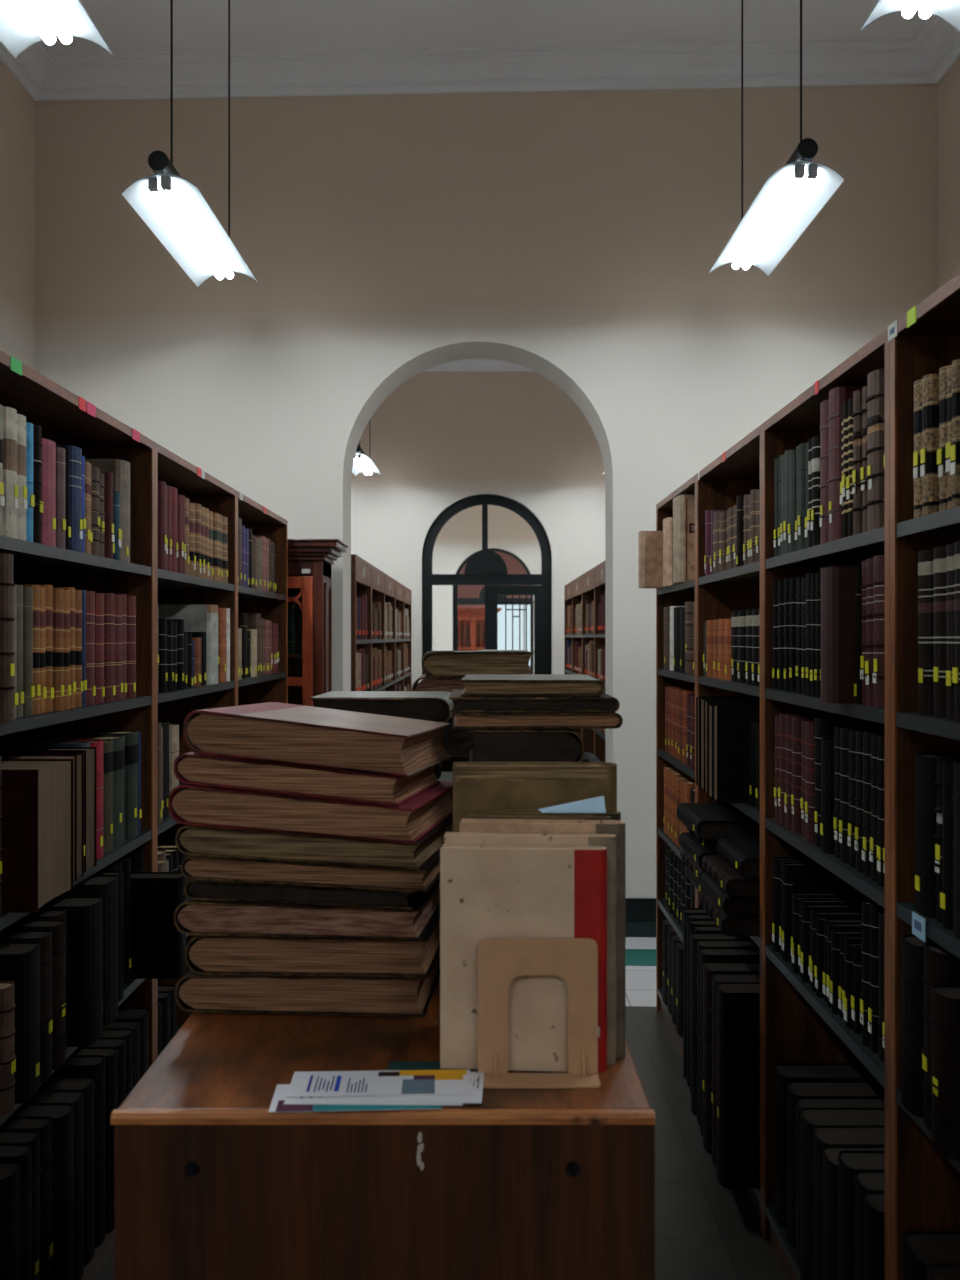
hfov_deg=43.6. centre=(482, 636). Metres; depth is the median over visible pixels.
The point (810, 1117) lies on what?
folio
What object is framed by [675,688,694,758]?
book
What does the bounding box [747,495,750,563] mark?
book
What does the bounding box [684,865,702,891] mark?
book
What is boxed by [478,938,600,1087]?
bookend
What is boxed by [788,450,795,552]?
book
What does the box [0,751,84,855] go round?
book
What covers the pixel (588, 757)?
book
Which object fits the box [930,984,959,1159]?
folio
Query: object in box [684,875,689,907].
book
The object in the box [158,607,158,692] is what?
book
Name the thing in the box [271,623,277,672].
book
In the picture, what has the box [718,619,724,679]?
book
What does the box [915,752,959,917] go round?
book
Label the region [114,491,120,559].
book
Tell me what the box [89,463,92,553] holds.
book
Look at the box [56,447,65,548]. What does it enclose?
book
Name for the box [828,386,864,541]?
book
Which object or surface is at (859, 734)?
book
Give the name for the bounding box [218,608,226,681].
book
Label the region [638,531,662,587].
book
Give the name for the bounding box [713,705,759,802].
book
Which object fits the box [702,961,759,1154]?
folio
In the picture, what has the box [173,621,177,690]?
book
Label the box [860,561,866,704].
book
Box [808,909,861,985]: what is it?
book
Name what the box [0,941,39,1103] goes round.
book
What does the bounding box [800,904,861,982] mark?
book
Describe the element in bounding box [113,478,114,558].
book
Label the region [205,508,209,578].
book
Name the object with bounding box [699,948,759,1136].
folio
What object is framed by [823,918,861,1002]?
book
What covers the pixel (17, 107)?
wall
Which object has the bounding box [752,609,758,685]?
book
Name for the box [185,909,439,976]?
book
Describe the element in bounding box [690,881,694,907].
book
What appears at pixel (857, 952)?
book
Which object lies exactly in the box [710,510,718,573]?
book
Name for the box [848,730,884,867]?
book
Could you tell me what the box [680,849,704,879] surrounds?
book
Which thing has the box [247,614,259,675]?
book
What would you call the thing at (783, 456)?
book
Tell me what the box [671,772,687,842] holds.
book
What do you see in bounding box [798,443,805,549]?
book
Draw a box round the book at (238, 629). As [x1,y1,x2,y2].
[238,629,239,679]
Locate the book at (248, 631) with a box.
[247,630,250,677]
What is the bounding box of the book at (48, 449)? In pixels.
[41,438,55,546]
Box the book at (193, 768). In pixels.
[173,752,440,805]
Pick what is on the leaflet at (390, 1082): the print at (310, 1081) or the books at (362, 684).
the print at (310, 1081)
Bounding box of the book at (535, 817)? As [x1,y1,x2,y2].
[466,815,610,819]
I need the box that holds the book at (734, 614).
[731,611,737,681]
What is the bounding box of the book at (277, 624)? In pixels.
[277,624,278,672]
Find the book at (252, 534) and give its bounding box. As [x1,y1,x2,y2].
[252,534,253,587]
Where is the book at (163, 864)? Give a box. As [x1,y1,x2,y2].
[158,859,168,871]
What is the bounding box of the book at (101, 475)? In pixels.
[99,472,104,556]
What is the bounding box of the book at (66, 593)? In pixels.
[63,590,70,709]
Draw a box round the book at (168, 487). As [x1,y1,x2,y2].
[166,485,171,570]
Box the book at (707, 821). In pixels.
[677,803,759,839]
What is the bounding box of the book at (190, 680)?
[188,634,192,687]
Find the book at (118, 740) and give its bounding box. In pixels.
[37,735,124,846]
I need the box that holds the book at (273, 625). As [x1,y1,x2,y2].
[272,624,275,672]
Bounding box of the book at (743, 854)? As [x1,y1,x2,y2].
[716,838,759,877]
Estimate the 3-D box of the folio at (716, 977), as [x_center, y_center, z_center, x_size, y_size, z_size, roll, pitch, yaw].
[0.768,1.161,3.213,0.311,0.497,0.097,0,0,0]
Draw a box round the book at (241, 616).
[238,613,246,678]
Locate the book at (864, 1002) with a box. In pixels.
[860,901,874,1046]
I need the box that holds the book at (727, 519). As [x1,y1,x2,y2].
[726,509,728,569]
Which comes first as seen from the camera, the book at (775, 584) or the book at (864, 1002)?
the book at (864, 1002)
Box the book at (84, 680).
[82,590,86,705]
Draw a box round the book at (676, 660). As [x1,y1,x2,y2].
[673,607,684,671]
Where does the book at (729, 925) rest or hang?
on the bookcase at (736, 472)
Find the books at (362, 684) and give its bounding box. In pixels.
[356,593,604,733]
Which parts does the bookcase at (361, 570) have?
panel, panel, shelf, panel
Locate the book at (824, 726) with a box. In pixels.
[814,717,884,847]
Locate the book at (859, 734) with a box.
[855,731,866,872]
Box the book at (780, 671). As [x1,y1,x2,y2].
[777,580,783,689]
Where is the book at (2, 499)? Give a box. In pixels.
[0,405,4,535]
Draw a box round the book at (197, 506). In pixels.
[194,503,200,576]
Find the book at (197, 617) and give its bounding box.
[158,604,217,684]
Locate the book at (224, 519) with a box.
[222,516,227,582]
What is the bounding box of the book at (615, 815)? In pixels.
[471,809,620,820]
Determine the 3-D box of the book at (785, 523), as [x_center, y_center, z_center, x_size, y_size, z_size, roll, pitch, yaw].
[0.795,-0.315,2.816,0.174,0.243,0.049,0,0,0]
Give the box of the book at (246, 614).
[246,614,247,677]
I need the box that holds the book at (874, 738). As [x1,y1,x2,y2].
[869,734,884,881]
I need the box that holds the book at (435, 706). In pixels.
[309,691,452,722]
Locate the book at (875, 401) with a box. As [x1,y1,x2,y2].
[865,369,884,530]
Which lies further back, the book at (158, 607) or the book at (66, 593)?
the book at (158, 607)
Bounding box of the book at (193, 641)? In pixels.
[192,640,195,686]
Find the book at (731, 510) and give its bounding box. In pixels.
[728,507,733,568]
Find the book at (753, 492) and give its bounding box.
[750,489,758,562]
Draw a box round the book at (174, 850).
[158,848,178,871]
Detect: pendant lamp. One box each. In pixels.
[0,0,112,57]
[122,0,256,286]
[352,420,381,475]
[709,0,844,275]
[860,0,959,30]
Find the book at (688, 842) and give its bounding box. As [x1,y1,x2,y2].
[678,832,718,868]
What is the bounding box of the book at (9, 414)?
[3,406,17,538]
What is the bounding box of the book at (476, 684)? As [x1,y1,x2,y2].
[461,674,604,695]
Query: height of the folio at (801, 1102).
0.356 m
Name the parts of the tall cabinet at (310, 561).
door, cornice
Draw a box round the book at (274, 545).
[274,545,275,592]
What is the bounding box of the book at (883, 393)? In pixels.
[882,391,884,500]
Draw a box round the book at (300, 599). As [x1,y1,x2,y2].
[298,597,301,652]
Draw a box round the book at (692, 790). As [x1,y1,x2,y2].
[690,788,694,802]
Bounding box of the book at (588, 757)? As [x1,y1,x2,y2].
[581,752,599,761]
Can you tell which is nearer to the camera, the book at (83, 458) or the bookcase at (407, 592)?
the book at (83, 458)
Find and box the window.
[497,605,529,666]
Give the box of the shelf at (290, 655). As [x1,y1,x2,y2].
[288,653,301,657]
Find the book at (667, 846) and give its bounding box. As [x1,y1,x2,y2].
[665,843,669,907]
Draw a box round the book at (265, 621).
[264,620,267,674]
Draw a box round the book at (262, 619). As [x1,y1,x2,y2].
[261,618,264,674]
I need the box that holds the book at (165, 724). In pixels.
[158,721,168,818]
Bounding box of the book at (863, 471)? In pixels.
[860,386,866,531]
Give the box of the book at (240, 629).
[238,628,241,678]
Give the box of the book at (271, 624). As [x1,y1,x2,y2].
[271,624,272,673]
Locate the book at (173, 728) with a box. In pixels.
[169,724,178,813]
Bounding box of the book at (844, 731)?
[839,727,884,863]
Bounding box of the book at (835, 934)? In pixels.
[830,929,861,1014]
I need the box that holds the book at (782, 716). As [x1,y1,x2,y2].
[778,713,835,826]
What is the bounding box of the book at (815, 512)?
[810,436,819,545]
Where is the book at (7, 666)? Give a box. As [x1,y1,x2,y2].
[0,553,14,722]
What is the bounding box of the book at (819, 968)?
[814,916,861,997]
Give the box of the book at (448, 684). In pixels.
[411,674,465,716]
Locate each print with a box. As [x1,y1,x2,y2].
[275,1100,312,1111]
[306,1075,313,1091]
[312,1104,441,1110]
[314,1076,367,1092]
[334,1076,341,1090]
[378,1072,399,1075]
[399,1069,466,1079]
[401,1079,434,1093]
[413,1075,434,1079]
[890,327,894,335]
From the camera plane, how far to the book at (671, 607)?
4.55 m
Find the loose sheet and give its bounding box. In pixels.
[476,650,527,650]
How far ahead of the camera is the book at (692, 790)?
4.12 m
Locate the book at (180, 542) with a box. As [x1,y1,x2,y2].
[177,495,183,573]
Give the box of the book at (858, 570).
[854,567,861,703]
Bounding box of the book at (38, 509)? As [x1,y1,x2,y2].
[33,425,42,543]
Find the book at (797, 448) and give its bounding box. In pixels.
[795,446,798,550]
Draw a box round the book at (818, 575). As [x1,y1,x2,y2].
[814,572,820,696]
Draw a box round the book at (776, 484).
[774,458,778,556]
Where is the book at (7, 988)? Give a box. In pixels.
[0,981,15,1115]
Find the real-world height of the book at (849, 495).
0.270 m
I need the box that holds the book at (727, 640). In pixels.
[724,619,730,680]
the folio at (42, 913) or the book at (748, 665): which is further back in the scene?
the book at (748, 665)
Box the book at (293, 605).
[290,595,301,652]
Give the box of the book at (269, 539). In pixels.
[269,539,270,591]
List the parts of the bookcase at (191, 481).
panel, shelf, panel, shelf, shelf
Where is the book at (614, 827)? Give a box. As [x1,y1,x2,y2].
[460,819,624,1058]
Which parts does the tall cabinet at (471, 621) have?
door, door, cornice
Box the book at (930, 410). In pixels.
[920,373,938,515]
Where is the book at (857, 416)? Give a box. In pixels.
[851,390,862,534]
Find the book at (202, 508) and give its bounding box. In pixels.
[201,507,204,577]
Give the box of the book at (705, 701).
[704,700,759,791]
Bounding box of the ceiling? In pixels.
[50,0,931,55]
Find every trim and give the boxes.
[0,14,959,100]
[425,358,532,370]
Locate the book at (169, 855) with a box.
[166,852,172,871]
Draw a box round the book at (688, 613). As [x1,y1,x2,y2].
[684,601,694,673]
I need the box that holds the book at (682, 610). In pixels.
[680,608,684,672]
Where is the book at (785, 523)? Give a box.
[783,449,795,553]
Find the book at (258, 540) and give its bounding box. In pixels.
[256,538,261,589]
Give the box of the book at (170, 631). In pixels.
[167,620,173,691]
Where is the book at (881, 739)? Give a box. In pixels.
[877,736,884,886]
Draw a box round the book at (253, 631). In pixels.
[247,629,256,676]
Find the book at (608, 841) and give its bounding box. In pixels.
[444,832,615,1064]
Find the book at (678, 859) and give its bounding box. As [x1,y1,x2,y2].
[677,856,680,924]
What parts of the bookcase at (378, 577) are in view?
shelf, shelf, panel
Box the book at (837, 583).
[821,567,854,703]
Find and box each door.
[422,494,550,679]
[456,548,532,673]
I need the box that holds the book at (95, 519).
[91,466,99,555]
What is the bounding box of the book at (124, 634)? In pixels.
[114,594,126,698]
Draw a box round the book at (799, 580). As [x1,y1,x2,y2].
[796,577,802,692]
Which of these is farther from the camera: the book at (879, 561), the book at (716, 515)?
the book at (716, 515)
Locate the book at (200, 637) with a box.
[200,637,201,685]
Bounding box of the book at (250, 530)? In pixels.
[246,528,252,587]
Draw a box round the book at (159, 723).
[158,722,161,825]
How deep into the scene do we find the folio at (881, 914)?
2.17 m
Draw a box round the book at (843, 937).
[838,935,861,1018]
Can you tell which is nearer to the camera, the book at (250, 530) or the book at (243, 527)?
the book at (243, 527)
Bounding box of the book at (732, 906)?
[700,872,759,915]
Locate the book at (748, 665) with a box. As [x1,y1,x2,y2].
[745,609,751,684]
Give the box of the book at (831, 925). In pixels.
[826,922,861,1007]
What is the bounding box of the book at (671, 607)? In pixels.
[670,606,684,670]
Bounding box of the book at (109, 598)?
[102,593,115,701]
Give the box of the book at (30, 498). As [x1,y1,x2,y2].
[26,422,34,541]
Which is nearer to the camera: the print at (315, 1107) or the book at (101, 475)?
the print at (315, 1107)
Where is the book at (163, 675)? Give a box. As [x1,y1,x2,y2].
[159,618,167,692]
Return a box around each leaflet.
[268,1084,441,1111]
[284,1096,462,1104]
[286,1069,471,1096]
[388,1061,477,1071]
[397,1072,483,1102]
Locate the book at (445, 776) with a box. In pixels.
[438,772,452,802]
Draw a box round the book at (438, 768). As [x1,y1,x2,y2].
[434,762,441,778]
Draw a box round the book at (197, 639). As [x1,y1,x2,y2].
[192,637,199,686]
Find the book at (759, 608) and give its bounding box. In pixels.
[758,608,759,686]
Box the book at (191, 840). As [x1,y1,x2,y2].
[175,814,452,869]
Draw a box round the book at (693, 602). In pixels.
[693,602,694,674]
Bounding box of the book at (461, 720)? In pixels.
[452,712,622,728]
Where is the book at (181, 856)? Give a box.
[158,844,184,871]
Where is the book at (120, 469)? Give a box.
[85,459,129,562]
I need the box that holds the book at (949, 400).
[946,365,951,508]
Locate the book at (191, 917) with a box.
[174,878,439,940]
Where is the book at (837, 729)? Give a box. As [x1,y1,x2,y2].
[834,727,841,858]
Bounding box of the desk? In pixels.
[110,976,654,1279]
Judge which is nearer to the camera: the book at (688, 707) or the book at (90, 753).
the book at (90, 753)
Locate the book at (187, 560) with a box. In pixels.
[185,498,189,574]
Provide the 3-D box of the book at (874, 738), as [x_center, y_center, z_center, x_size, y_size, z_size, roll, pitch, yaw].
[0.813,0.315,2.213,0.194,0.268,0.040,0,0,0]
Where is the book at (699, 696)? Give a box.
[699,696,759,786]
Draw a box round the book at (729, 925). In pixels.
[698,889,759,935]
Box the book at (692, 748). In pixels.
[690,695,694,768]
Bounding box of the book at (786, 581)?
[784,578,789,690]
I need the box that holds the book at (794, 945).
[791,896,868,973]
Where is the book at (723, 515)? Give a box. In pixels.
[719,511,726,571]
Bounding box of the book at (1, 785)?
[0,756,2,914]
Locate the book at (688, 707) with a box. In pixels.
[686,694,694,766]
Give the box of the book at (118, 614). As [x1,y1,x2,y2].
[114,595,122,700]
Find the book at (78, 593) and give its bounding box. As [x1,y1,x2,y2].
[75,590,82,706]
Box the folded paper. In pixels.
[538,796,605,812]
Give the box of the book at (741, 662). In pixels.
[737,610,745,682]
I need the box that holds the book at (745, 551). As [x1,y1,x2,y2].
[743,494,750,564]
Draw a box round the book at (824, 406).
[819,399,828,543]
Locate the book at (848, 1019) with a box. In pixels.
[844,942,861,1028]
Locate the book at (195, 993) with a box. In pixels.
[175,953,439,1017]
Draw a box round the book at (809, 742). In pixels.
[804,721,814,843]
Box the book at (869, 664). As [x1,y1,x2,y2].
[865,558,873,705]
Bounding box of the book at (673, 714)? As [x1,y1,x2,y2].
[671,688,675,756]
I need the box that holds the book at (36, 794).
[1,759,72,912]
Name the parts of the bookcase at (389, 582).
panel, shelf, shelf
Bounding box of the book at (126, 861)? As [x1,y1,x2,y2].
[116,857,130,983]
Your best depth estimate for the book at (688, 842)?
3.61 m
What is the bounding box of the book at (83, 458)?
[82,456,85,552]
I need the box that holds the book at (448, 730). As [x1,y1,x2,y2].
[443,721,450,742]
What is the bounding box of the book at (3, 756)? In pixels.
[0,754,76,880]
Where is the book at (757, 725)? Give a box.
[756,724,759,810]
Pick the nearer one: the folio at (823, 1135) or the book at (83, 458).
the folio at (823, 1135)
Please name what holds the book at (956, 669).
on the bookcase at (924, 1183)
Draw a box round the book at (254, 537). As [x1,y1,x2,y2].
[253,536,256,588]
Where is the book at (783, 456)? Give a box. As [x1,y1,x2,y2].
[780,454,784,554]
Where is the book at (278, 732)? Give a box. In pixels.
[183,702,450,776]
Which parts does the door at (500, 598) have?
half round panel, transom rail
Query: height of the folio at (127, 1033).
0.418 m
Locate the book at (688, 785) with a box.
[684,781,694,831]
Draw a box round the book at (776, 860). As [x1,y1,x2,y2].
[772,857,810,952]
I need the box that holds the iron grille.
[497,595,533,649]
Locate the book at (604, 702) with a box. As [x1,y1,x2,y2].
[449,690,619,711]
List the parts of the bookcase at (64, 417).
panel, shelf, shelf, shelf, shelf, panel, shelf, panel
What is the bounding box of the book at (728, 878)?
[702,855,759,896]
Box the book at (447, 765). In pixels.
[442,758,468,771]
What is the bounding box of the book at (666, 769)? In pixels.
[664,767,677,833]
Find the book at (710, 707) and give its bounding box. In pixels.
[708,705,712,799]
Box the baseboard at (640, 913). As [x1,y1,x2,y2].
[625,898,655,936]
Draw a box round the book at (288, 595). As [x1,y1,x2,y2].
[288,595,289,652]
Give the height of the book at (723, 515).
0.180 m
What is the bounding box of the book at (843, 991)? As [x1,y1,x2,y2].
[842,940,861,1021]
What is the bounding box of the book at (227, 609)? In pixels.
[226,608,229,680]
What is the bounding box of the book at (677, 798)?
[675,776,692,846]
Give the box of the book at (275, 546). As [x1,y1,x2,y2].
[275,546,276,592]
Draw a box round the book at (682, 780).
[680,779,694,849]
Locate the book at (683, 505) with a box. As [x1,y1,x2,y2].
[673,495,694,583]
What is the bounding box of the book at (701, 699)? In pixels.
[700,698,759,788]
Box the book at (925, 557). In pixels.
[918,550,933,715]
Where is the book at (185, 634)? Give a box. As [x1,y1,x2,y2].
[184,633,187,688]
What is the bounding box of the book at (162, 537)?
[158,481,166,569]
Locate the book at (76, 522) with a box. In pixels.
[56,445,82,551]
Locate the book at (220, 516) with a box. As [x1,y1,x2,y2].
[219,514,222,581]
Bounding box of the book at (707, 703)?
[707,703,759,794]
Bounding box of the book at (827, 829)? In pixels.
[820,738,834,854]
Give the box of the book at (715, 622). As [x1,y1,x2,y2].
[713,620,717,678]
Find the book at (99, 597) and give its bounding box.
[95,593,104,703]
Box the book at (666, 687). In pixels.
[665,686,669,751]
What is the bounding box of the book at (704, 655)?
[703,622,705,676]
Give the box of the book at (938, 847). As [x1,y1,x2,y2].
[934,756,959,922]
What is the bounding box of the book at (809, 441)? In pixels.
[807,439,811,547]
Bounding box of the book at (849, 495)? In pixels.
[846,398,852,536]
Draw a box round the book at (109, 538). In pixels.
[100,472,114,558]
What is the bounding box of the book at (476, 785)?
[453,762,616,831]
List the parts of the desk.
panel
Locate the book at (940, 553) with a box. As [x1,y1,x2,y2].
[933,546,946,717]
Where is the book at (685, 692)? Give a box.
[682,690,694,763]
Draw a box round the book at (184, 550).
[183,495,185,573]
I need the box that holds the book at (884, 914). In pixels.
[883,914,884,1066]
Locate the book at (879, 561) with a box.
[873,555,884,707]
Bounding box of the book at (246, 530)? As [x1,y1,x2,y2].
[245,528,248,587]
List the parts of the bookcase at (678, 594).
shelf, shelf, shelf, panel, shelf, shelf, shelf, panel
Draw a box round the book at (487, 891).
[440,844,606,1071]
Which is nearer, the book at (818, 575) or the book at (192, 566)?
the book at (818, 575)
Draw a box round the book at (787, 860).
[779,859,814,955]
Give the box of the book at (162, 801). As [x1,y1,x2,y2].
[161,726,163,821]
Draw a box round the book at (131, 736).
[55,730,137,839]
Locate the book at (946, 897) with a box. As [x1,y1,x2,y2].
[940,761,952,929]
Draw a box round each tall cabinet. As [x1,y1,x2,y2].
[288,539,347,706]
[458,608,501,650]
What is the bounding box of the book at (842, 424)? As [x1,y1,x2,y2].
[840,404,843,537]
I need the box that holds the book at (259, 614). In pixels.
[259,614,260,675]
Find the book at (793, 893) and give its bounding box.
[791,892,869,966]
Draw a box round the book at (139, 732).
[67,731,141,832]
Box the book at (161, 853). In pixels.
[158,850,165,858]
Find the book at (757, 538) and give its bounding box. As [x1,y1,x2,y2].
[755,489,759,561]
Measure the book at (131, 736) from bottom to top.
0.275 m
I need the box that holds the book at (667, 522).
[663,517,673,586]
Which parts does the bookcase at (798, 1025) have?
shelf, panel, panel, shelf, shelf, shelf, shelf, panel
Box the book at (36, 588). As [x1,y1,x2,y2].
[22,585,40,714]
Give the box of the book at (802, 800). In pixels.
[800,720,814,837]
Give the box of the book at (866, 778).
[862,731,884,877]
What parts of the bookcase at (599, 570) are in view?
panel, shelf, shelf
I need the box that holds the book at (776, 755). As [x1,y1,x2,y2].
[774,715,778,821]
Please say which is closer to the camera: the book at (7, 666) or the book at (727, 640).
the book at (7, 666)
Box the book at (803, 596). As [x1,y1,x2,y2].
[801,577,805,693]
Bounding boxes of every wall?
[0,60,34,369]
[35,84,937,897]
[351,371,604,685]
[432,505,540,673]
[458,552,529,668]
[938,58,959,288]
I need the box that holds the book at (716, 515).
[713,510,726,573]
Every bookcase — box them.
[0,350,154,1279]
[155,442,236,1059]
[237,491,287,705]
[351,554,371,690]
[372,565,384,690]
[385,574,394,690]
[395,580,403,690]
[404,586,411,690]
[564,581,571,673]
[572,575,581,737]
[582,568,593,753]
[594,561,604,761]
[656,475,695,1056]
[696,424,761,1233]
[762,328,889,1279]
[888,273,959,1279]
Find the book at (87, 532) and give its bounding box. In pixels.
[85,461,90,553]
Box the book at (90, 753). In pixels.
[0,747,96,871]
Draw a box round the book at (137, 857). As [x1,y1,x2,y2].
[122,851,143,871]
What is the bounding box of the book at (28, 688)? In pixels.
[23,587,34,715]
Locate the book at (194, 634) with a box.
[184,632,205,685]
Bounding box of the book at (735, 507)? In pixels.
[733,505,736,567]
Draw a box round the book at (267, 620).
[267,620,268,673]
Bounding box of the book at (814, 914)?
[810,911,861,991]
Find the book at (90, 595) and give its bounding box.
[86,591,95,704]
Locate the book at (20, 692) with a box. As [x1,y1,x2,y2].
[17,585,23,717]
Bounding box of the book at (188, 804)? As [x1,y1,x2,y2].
[168,781,452,843]
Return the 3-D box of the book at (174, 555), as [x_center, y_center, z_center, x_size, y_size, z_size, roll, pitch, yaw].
[-1.006,-0.318,3.588,0.183,0.255,0.070,0,0,0]
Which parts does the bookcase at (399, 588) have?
panel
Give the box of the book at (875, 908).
[868,902,884,1053]
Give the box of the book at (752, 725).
[749,722,759,806]
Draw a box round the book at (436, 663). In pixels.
[422,651,533,676]
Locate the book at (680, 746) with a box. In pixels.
[678,690,682,761]
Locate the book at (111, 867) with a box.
[99,864,116,870]
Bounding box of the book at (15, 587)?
[14,584,17,718]
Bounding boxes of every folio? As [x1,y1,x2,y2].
[0,929,53,1083]
[0,1116,52,1279]
[0,1130,40,1279]
[0,1143,32,1279]
[0,1161,19,1279]
[4,919,66,1069]
[11,1103,73,1279]
[20,909,67,1050]
[24,1090,83,1279]
[39,896,102,1046]
[39,1076,94,1266]
[51,1055,105,1247]
[59,875,118,1025]
[71,1047,117,1233]
[86,1037,126,1107]
[93,871,123,1001]
[101,1028,132,1096]
[103,1020,139,1087]
[115,1007,148,1078]
[131,872,185,978]
[158,985,175,1039]
[158,991,169,1050]
[158,1001,162,1055]
[662,918,670,1005]
[667,925,675,1014]
[671,933,681,1024]
[675,942,682,1036]
[683,908,706,1079]
[687,914,710,1086]
[690,919,715,1093]
[690,932,751,1115]
[694,925,721,932]
[696,940,758,1125]
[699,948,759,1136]
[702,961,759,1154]
[711,973,759,1167]
[715,982,759,1188]
[775,1063,876,1229]
[786,1080,884,1249]
[796,1097,884,1265]
[800,1107,884,1279]
[812,1125,884,1279]
[822,1145,884,1279]
[838,1150,884,1279]
[855,1170,884,1279]
[865,1191,884,1279]
[878,911,884,1061]
[900,934,933,1117]
[903,1231,959,1279]
[922,942,959,1130]
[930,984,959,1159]
[952,761,959,938]
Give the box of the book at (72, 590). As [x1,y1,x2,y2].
[52,587,75,708]
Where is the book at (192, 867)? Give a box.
[180,853,439,891]
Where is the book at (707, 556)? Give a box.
[704,510,710,575]
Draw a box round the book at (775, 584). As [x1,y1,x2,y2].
[772,582,777,688]
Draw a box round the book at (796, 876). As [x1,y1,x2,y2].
[782,862,853,961]
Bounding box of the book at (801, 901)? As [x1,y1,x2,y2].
[798,899,872,976]
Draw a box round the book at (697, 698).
[696,697,698,784]
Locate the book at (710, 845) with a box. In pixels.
[687,827,717,850]
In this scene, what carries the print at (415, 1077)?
on the leaflet at (390, 1082)
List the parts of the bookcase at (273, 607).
panel, shelf, shelf, panel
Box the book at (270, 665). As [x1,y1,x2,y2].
[269,621,271,673]
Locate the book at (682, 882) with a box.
[680,860,684,929]
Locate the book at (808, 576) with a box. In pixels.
[805,573,810,694]
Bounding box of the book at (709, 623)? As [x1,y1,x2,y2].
[706,620,712,677]
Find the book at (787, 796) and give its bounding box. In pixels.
[784,714,849,830]
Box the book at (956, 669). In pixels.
[952,541,959,722]
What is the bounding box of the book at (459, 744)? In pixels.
[444,717,474,757]
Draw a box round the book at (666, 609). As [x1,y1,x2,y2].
[664,607,669,669]
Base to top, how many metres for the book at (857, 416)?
0.278 m
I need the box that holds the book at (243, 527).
[242,526,245,586]
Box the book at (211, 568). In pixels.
[209,511,213,579]
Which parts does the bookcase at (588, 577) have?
panel, shelf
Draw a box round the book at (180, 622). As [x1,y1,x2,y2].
[167,619,184,689]
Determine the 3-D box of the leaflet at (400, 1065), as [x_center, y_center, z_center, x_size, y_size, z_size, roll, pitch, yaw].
[-0.045,0.549,1.515,0.150,0.001,0.075,0,0,-1]
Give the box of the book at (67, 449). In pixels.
[61,447,70,549]
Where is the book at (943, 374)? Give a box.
[937,365,949,510]
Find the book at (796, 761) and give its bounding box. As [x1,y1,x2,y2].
[791,717,815,834]
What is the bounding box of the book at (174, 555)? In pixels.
[171,487,177,571]
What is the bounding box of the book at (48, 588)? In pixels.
[40,585,53,711]
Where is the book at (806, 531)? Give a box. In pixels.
[805,443,807,547]
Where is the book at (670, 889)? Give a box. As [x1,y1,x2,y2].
[668,848,673,913]
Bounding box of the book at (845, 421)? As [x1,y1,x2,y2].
[842,401,847,537]
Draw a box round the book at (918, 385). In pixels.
[913,379,922,517]
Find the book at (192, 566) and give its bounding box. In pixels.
[189,503,195,575]
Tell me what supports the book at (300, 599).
on the tall cabinet at (310, 561)
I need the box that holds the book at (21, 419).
[17,414,26,540]
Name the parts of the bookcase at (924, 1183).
shelf, shelf, shelf, shelf, panel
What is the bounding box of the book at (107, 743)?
[39,739,112,853]
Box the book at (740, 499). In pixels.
[736,495,743,566]
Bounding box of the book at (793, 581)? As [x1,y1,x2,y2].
[789,577,798,691]
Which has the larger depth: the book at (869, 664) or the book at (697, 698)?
the book at (697, 698)
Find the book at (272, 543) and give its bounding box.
[271,542,273,592]
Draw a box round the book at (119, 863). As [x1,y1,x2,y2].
[111,861,121,870]
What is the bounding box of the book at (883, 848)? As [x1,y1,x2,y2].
[883,848,884,872]
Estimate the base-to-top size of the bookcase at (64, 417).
2.036 m
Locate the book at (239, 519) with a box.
[238,518,241,585]
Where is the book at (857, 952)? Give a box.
[851,945,861,1033]
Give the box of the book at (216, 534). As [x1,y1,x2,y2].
[213,513,219,580]
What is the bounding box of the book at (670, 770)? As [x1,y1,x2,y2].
[668,769,681,837]
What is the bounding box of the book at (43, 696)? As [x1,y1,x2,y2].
[40,587,46,713]
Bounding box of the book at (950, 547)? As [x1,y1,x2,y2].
[946,544,953,719]
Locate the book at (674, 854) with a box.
[673,852,676,918]
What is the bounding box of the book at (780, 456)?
[778,455,781,554]
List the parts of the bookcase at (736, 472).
panel, panel, shelf, shelf, shelf, shelf, shelf, panel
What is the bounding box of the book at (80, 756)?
[0,753,83,875]
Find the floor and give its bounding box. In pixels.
[92,937,787,1279]
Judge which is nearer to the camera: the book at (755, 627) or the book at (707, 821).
the book at (755, 627)
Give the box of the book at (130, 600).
[126,596,135,697]
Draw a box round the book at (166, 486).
[166,486,167,569]
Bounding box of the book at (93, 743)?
[24,740,102,858]
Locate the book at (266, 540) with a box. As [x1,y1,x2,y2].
[265,538,268,591]
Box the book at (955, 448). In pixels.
[950,359,959,507]
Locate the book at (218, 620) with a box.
[218,620,219,682]
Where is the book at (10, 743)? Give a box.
[0,741,89,747]
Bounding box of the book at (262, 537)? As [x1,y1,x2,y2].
[256,536,265,590]
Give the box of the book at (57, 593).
[52,588,63,710]
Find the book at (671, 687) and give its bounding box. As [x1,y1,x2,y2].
[668,686,694,753]
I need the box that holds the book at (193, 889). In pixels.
[184,879,425,909]
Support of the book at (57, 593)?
on the bookcase at (64, 417)
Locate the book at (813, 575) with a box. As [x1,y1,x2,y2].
[810,573,815,695]
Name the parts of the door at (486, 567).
half round panel, transom rail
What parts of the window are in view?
frame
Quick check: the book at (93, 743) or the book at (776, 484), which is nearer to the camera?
the book at (93, 743)
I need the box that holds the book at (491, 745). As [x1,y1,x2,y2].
[468,729,583,761]

